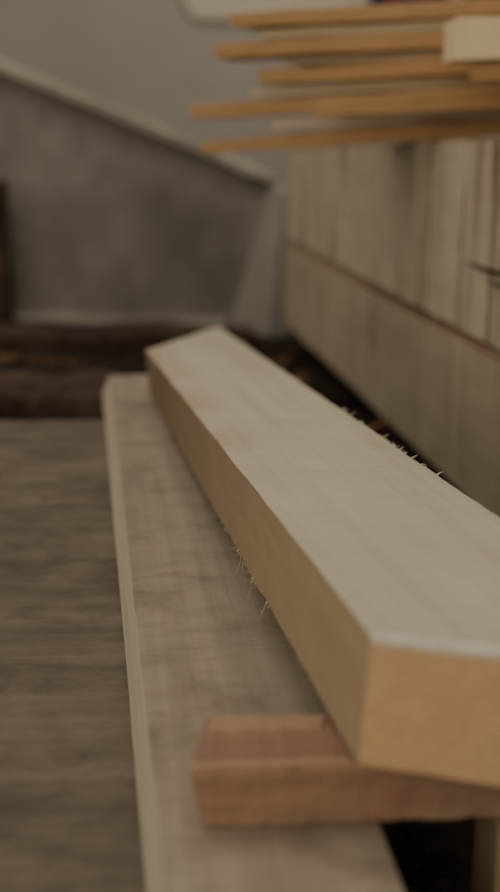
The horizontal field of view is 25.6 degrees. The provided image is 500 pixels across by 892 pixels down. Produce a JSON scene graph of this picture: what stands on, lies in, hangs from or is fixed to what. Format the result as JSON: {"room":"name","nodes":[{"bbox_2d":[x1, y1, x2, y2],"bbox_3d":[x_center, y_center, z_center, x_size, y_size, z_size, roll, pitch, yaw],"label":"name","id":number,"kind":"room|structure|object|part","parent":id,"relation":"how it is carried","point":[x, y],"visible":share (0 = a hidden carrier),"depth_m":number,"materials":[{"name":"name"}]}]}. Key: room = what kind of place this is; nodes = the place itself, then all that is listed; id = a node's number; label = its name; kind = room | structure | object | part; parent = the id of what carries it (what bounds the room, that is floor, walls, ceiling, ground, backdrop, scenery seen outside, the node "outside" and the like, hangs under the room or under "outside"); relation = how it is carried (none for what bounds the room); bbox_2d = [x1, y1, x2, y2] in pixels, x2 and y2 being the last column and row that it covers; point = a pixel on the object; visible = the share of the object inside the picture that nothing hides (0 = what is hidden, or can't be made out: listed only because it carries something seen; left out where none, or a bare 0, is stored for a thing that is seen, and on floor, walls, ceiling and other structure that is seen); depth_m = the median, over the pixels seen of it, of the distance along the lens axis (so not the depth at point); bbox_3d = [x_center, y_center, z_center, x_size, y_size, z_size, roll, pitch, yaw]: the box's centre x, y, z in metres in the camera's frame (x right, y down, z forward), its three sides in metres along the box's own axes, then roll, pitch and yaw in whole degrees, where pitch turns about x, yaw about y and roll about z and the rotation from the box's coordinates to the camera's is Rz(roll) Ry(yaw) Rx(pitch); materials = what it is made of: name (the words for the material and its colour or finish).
{"room":"woodworking shop","nodes":[
{"label":"woodworking shop","id":0,"kind":"room"},
{"bbox_2d":[0,320,475,891],"bbox_3d":[0.000,-0.124,2.565,6.000,0.034,6.200,0,16,0],"label":"floor","id":1,"kind":"structure","parent":0,"point":[429,855],"depth_m":2.21,"materials":[{"name":"soil"}]},
{"bbox_2d":[0,180,14,324],"bbox_3d":[-0.799,-0.579,3.366,0.127,0.457,0.078,0,16,0],"label":"post","id":2,"kind":"object","parent":1,"relation":"on","point":[6,281],"visible":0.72,"depth_m":3.35,"materials":[{"name":"brown wood"}]},
{"bbox_2d":[0,353,25,361],"bbox_3d":[-0.621,-0.226,2.847,0.077,0.023,0.036,-1,16,-3],"label":"scrap","id":3,"kind":"object","parent":1,"relation":"on","point":[14,356],"visible":1,"depth_m":2.84,"materials":[{"name":"brown wood"}]},
{"bbox_2d":[0,368,140,420],"bbox_3d":[-0.671,-0.129,2.469,0.900,0.111,0.276,2,16,8],"label":"log","id":4,"kind":"object","parent":1,"relation":"on","point":[24,394],"visible":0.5,"depth_m":2.32,"materials":[{"name":"brown wood"}]},
{"bbox_2d":[96,361,136,373],"bbox_3d":[-0.334,-0.199,2.754,0.026,0.014,0.130,11,19,33],"label":"scrap","id":5,"kind":"object","parent":1,"relation":"on","point":[108,368],"visible":1,"depth_m":2.73,"materials":[{"name":"brown wood"}]},
{"bbox_2d":[0,319,247,350],"bbox_3d":[-0.604,-0.317,3.138,1.202,0.091,0.171,-1,16,-2],"label":"log","id":6,"kind":"object","parent":1,"relation":"on","point":[53,334],"visible":0.79,"depth_m":3.08,"materials":[{"name":"brown wood"}]},
{"bbox_2d":[0,59,290,336],"bbox_3d":[-0.464,-0.834,3.409,1.263,0.942,0.316,4,16,13],"label":"wall","id":7,"kind":"structure","parent":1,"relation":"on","point":[116,215],"depth_m":3.40,"materials":[{"name":"grey concrete"}]},
{"bbox_3d":[0.072,-0.563,3.358,0.186,0.447,0.270,-8,18,-26],"label":"panel","id":8,"kind":"part","parent":7,"relation":"part of","materials":[{"name":"concrete"}]},
{"bbox_2d":[247,335,262,342],"bbox_3d":[0.014,-0.300,3.081,0.014,0.032,0.064,10,19,31],"label":"scrap","id":9,"kind":"object","parent":1,"relation":"on","point":[250,338],"visible":1,"depth_m":3.06,"materials":[{"name":"brown wood"}]},
{"bbox_2d":[247,344,278,351],"bbox_3d":[0.034,-0.264,2.973,0.089,0.026,0.018,-5,17,-17],"label":"scrap","id":10,"kind":"object","parent":1,"relation":"on","point":[254,348],"visible":0.89,"depth_m":2.96,"materials":[{"name":"wood"}]},
{"bbox_2d":[268,357,291,363],"bbox_3d":[0.056,-0.213,2.805,0.106,0.022,0.020,-3,16,-11],"label":"scrap","id":11,"kind":"object","parent":1,"relation":"on","point":[273,361],"visible":0.52,"depth_m":2.81,"materials":[{"name":"brown wood"}]},
{"bbox_2d":[276,362,293,371],"bbox_3d":[0.081,-0.198,2.748,0.035,0.018,0.123,7,18,22],"label":"scrap","id":12,"kind":"object","parent":1,"relation":"on","point":[285,364],"visible":0.59,"depth_m":2.76,"materials":[{"name":"wood"}]},
{"bbox_2d":[268,354,302,363],"bbox_3d":[0.094,-0.230,2.861,0.025,0.016,0.115,15,22,42],"label":"scrap","id":13,"kind":"object","parent":1,"relation":"on","point":[293,356],"visible":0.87,"depth_m":2.85,"materials":[{"name":"brown wood"}]},
{"bbox_2d":[290,368,310,378],"bbox_3d":[0.101,-0.165,2.638,0.114,0.034,0.031,-13,20,-37],"label":"scrap","id":14,"kind":"object","parent":1,"relation":"on","point":[304,371],"visible":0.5,"depth_m":2.65,"materials":[{"name":"brown wood"}]},
{"bbox_2d":[296,375,309,381],"bbox_3d":[0.095,-0.149,2.583,0.026,0.021,0.108,14,21,41],"label":"scrap","id":15,"kind":"object","parent":1,"relation":"on","point":[302,377],"visible":0.31,"depth_m":2.60,"materials":[{"name":"wood"}]},
{"bbox_2d":[305,383,321,388],"bbox_3d":[0.131,-0.134,2.525,0.039,0.016,0.115,12,20,36],"label":"scrap","id":16,"kind":"object","parent":1,"relation":"on","point":[310,385],"visible":0.45,"depth_m":2.55,"materials":[{"name":"wood"}]},
{"bbox_2d":[319,392,340,399],"bbox_3d":[0.150,-0.104,2.417,0.122,0.021,0.032,-13,21,-38],"label":"scrap","id":17,"kind":"object","parent":1,"relation":"on","point":[326,395],"visible":0.4,"depth_m":2.43,"materials":[{"name":"wood"}]},
{"bbox_2d":[368,417,387,431],"bbox_3d":[0.247,-0.036,2.194,0.020,0.022,0.123,11,19,34],"label":"scrap","id":18,"kind":"object","parent":1,"relation":"on","point":[379,423],"visible":0.42,"depth_m":2.21,"materials":[{"name":"brown wood"}]},
{"bbox_2d":[284,139,499,517],"bbox_3d":[0.762,-0.267,2.046,0.910,0.644,2.302,-3,16,-11],"label":"wooden panel wall","id":19,"kind":"structure","parent":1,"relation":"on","point":[392,254],"depth_m":2.06,"materials":[{"name":"brown wood"}]},
{"bbox_2d":[191,0,499,152],"bbox_3d":[0.437,-0.677,1.995,1.088,0.280,0.178,0,16,-1],"label":"wooden slat","id":20,"kind":"object","parent":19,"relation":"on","point":[446,129],"depth_m":1.94,"materials":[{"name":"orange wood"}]},
{"bbox_3d":[0.426,-0.728,1.970,0.982,0.073,0.133,0,16,-1],"label":"wooden slat","id":21,"kind":"part","parent":20,"relation":"part of","materials":[{"name":"brown wood"}]},
{"bbox_3d":[0.396,-0.638,2.006,1.002,0.081,0.133,0,16,1],"label":"wooden slat","id":22,"kind":"part","parent":20,"relation":"part of","materials":[{"name":"brown wood"}]},
{"bbox_3d":[0.489,-0.761,1.984,0.940,0.059,0.132,0,16,0],"label":"wooden slat","id":23,"kind":"part","parent":20,"relation":"part of","materials":[{"name":"brown wood"}]},
{"bbox_3d":[0.520,-0.717,1.995,0.921,0.054,0.133,0,16,0],"label":"wooden slat","id":24,"kind":"part","parent":20,"relation":"part of","materials":[{"name":"brown wood"}]},
{"bbox_3d":[0.486,-0.687,1.982,0.944,0.072,0.133,0,16,1],"label":"wooden slat","id":25,"kind":"part","parent":20,"relation":"part of","materials":[{"name":"brown wood"}]},
{"bbox_3d":[0.450,-0.777,1.962,0.967,0.069,0.133,0,16,1],"label":"wooden slat","id":26,"kind":"part","parent":20,"relation":"part of","materials":[{"name":"brown wood"}]},
{"bbox_3d":[0.474,-0.671,2.015,0.950,0.064,0.134,0,16,0],"label":"wooden slat","id":27,"kind":"part","parent":20,"relation":"part of","materials":[{"name":"brown wood"}]},
{"bbox_3d":[0.505,-0.622,2.024,0.929,0.074,0.134,0,16,0],"label":"wooden slat","id":28,"kind":"part","parent":20,"relation":"part of","materials":[{"name":"brown wood"}]},
{"bbox_3d":[0.318,-0.405,2.009,0.027,0.358,2.121,-3,16,-11],"label":"panel","id":29,"kind":"part","parent":19,"relation":"part of","materials":[{"name":"brown wood"}]},
{"bbox_2d":[315,87,499,117],"bbox_3d":[0.556,-0.603,1.882,0.893,0.079,0.088,0,16,0],"label":"wooden slat","id":30,"kind":"object","parent":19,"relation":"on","point":[478,98],"visible":1,"depth_m":1.84,"materials":[{"name":"orange wood"}]},
{"bbox_2d":[444,17,499,82],"bbox_3d":[0.630,-0.635,1.754,0.628,0.095,0.111,-1,16,-1],"label":"wooden slat","id":31,"kind":"object","parent":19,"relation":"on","point":[486,72],"depth_m":1.70,"materials":[{"name":"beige wood"}]},
{"bbox_3d":[0.617,-0.648,1.745,0.601,0.064,0.102,-1,16,-1],"label":"wooden slat","id":32,"kind":"part","parent":31,"relation":"part of","materials":[{"name":"beige wood"}]},
{"bbox_2d":[395,445,406,452],"bbox_3d":[0.268,0.005,2.031,0.036,0.032,0.095,4,16,13],"label":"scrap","id":33,"kind":"object","parent":1,"relation":"on","point":[404,448],"visible":0.32,"depth_m":2.05,"materials":[{"name":"beige wood"}]},
{"bbox_2d":[472,817,499,891],"bbox_3d":[0.186,0.313,0.748,0.059,0.170,0.066,0,16,0],"label":"support post","id":34,"kind":"object","parent":1,"relation":"on","point":[486,863],"visible":0.54,"depth_m":0.73,"materials":[{"name":"brown wood"}]},
{"bbox_3d":[-0.480,0.412,0.535,0.841,0.107,0.101,0,16,0],"label":"block","id":35,"kind":"object","parent":1,"relation":"on","visible":0},
{"bbox_2d":[0,420,145,891],"bbox_3d":[-0.500,0.193,1.039,0.978,0.032,1.642,-1,16,-3],"label":"board","id":36,"kind":"object","parent":35,"relation":"on","point":[70,820],"visible":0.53,"depth_m":0.96,"materials":[{"name":"brown wood"}]},
{"bbox_2d":[102,375,403,891],"bbox_3d":[-0.050,0.113,1.196,0.201,0.034,1.667,-2,16,-8],"label":"plank","id":37,"kind":"object","parent":36,"relation":"on","point":[197,649],"visible":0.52,"depth_m":0.89,"materials":[{"name":"brown wood"}]},
{"bbox_2d":[146,327,499,784],"bbox_3d":[0.021,-0.010,1.323,0.193,0.144,1.552,-3,16,-10],"label":"beam","id":38,"kind":"structure","parent":37,"relation":"on","point":[381,576],"depth_m":0.83,"materials":[{"name":"brown wood"}]},
{"bbox_2d":[191,715,499,827],"bbox_3d":[0.192,0.207,0.720,0.461,0.049,0.064,-1,16,-2],"label":"batten","id":39,"kind":"object","parent":37,"relation":"on","point":[297,769],"visible":0.77,"depth_m":0.69,"materials":[{"name":"brown wood"}]},
{"bbox_2d":[0,0,499,185],"bbox_3d":[0.000,-2.237,5.132,6.000,2.820,0.100,0,16,0],"label":"wall","id":40,"kind":"structure","parent":0,"point":[151,61],"depth_m":5.20,"materials":[{"name":"grey paint"}]},
{"bbox_2d":[184,0,368,19],"bbox_3d":[0.020,-2.248,5.061,1.159,0.560,0.031,0,16,0],"label":"trim","id":41,"kind":"structure","parent":40,"relation":"attached to","point":[199,9],"depth_m":5.10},
{"bbox_3d":[0.950,-1.934,5.000,0.900,0.020,0.240,0,16,0],"label":"wall shelf","id":42,"kind":"object","parent":40,"relation":"attached to","visible":0},
{"bbox_2d":[369,0,382,4],"bbox_3d":[0.570,-2.067,4.952,0.064,0.260,0.064,0,16,0],"label":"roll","id":43,"kind":"object","parent":42,"relation":"on","point":[371,2],"visible":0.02,"depth_m":4.95,"materials":[{"name":"brown"}]},
{"bbox_2d":[385,0,398,3],"bbox_3d":[0.642,-2.067,4.952,0.064,0.260,0.064,0,16,0],"label":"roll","id":44,"kind":"object","parent":42,"relation":"on","point":[386,1],"visible":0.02,"depth_m":4.95,"materials":[{"name":"brown"}]},
{"bbox_2d":[401,0,414,2],"bbox_3d":[0.714,-2.067,4.952,0.064,0.260,0.064,0,16,0],"label":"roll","id":45,"kind":"object","parent":42,"relation":"on","point":[402,1],"visible":0.02,"depth_m":4.95,"materials":[{"name":"brown"}]}
]}

